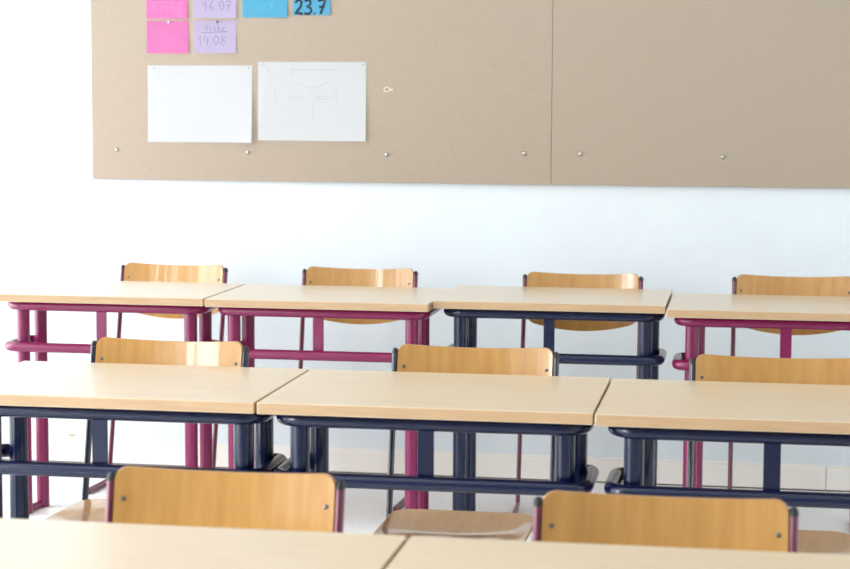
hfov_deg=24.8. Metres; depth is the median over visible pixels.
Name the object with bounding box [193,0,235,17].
note card
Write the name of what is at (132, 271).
chair
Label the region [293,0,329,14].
note card
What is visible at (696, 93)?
board
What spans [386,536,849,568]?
school desk
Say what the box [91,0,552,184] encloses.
board
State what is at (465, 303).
school desk
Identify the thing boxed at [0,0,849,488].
wall
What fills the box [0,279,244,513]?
school desk
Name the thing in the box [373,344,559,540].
chair
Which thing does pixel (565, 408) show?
school desk
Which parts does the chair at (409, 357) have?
frame, seat, backrest, frame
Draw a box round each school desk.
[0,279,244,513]
[0,361,308,518]
[0,518,406,568]
[205,284,452,508]
[257,369,610,495]
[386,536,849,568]
[433,285,671,510]
[595,379,849,508]
[667,293,849,487]
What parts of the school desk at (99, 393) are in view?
leg, leg, plate, rail, rail, leg, leg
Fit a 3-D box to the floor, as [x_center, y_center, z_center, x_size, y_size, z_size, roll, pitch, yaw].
[0.518,1.255,2.319,7.400,0.100,10.190,1,6,10]
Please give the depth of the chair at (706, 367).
4.63 m
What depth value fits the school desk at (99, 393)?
4.33 m
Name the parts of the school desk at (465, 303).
leg, leg, plate, rail, rail, leg, leg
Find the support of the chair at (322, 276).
on the floor
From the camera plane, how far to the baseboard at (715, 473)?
7.24 m
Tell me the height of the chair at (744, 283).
0.819 m
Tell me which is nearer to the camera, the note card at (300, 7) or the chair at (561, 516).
the chair at (561, 516)
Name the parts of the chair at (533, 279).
frame, backrest, frame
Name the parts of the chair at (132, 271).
frame, backrest, frame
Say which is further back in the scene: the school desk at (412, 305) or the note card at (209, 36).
the note card at (209, 36)
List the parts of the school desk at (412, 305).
leg, leg, rail, plate, rail, leg, leg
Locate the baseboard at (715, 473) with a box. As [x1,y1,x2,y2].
[2,436,849,490]
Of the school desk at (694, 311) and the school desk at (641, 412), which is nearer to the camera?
the school desk at (641, 412)
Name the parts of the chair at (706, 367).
frame, backrest, seat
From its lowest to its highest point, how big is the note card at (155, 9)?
0.130 m
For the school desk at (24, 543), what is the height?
0.759 m
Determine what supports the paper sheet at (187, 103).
attached to the board at (470, 100)
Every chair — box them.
[43,337,248,522]
[89,262,227,493]
[105,466,344,532]
[298,266,417,510]
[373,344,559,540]
[512,272,643,512]
[532,490,798,552]
[686,354,849,554]
[728,274,849,488]
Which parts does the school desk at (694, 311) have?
rail, leg, leg, rail, plate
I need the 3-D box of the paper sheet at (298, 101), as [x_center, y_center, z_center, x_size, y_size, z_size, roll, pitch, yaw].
[-0.423,-0.683,7.203,0.413,0.294,0.011,1,6,10]
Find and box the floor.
[2,472,849,540]
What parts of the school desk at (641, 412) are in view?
leg, leg, rail, rail, plate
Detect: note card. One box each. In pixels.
[146,0,187,18]
[147,21,187,52]
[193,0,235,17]
[194,20,235,52]
[242,0,286,17]
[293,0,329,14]
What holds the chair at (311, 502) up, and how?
on the floor
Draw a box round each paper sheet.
[148,65,251,142]
[258,62,365,140]
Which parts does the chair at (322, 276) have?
frame, backrest, frame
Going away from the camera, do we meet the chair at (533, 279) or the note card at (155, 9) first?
the chair at (533, 279)
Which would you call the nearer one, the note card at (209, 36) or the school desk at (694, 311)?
the school desk at (694, 311)
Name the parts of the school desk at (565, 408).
leg, leg, plate, rail, rail, leg, leg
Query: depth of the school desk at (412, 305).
6.33 m
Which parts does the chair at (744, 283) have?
frame, backrest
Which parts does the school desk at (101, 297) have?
leg, leg, plate, rail, rail, leg, leg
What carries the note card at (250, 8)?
attached to the board at (470, 100)
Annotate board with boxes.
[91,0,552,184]
[551,0,849,187]
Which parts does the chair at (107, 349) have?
seat, frame, backrest, frame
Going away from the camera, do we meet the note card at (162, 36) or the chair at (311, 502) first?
the chair at (311, 502)

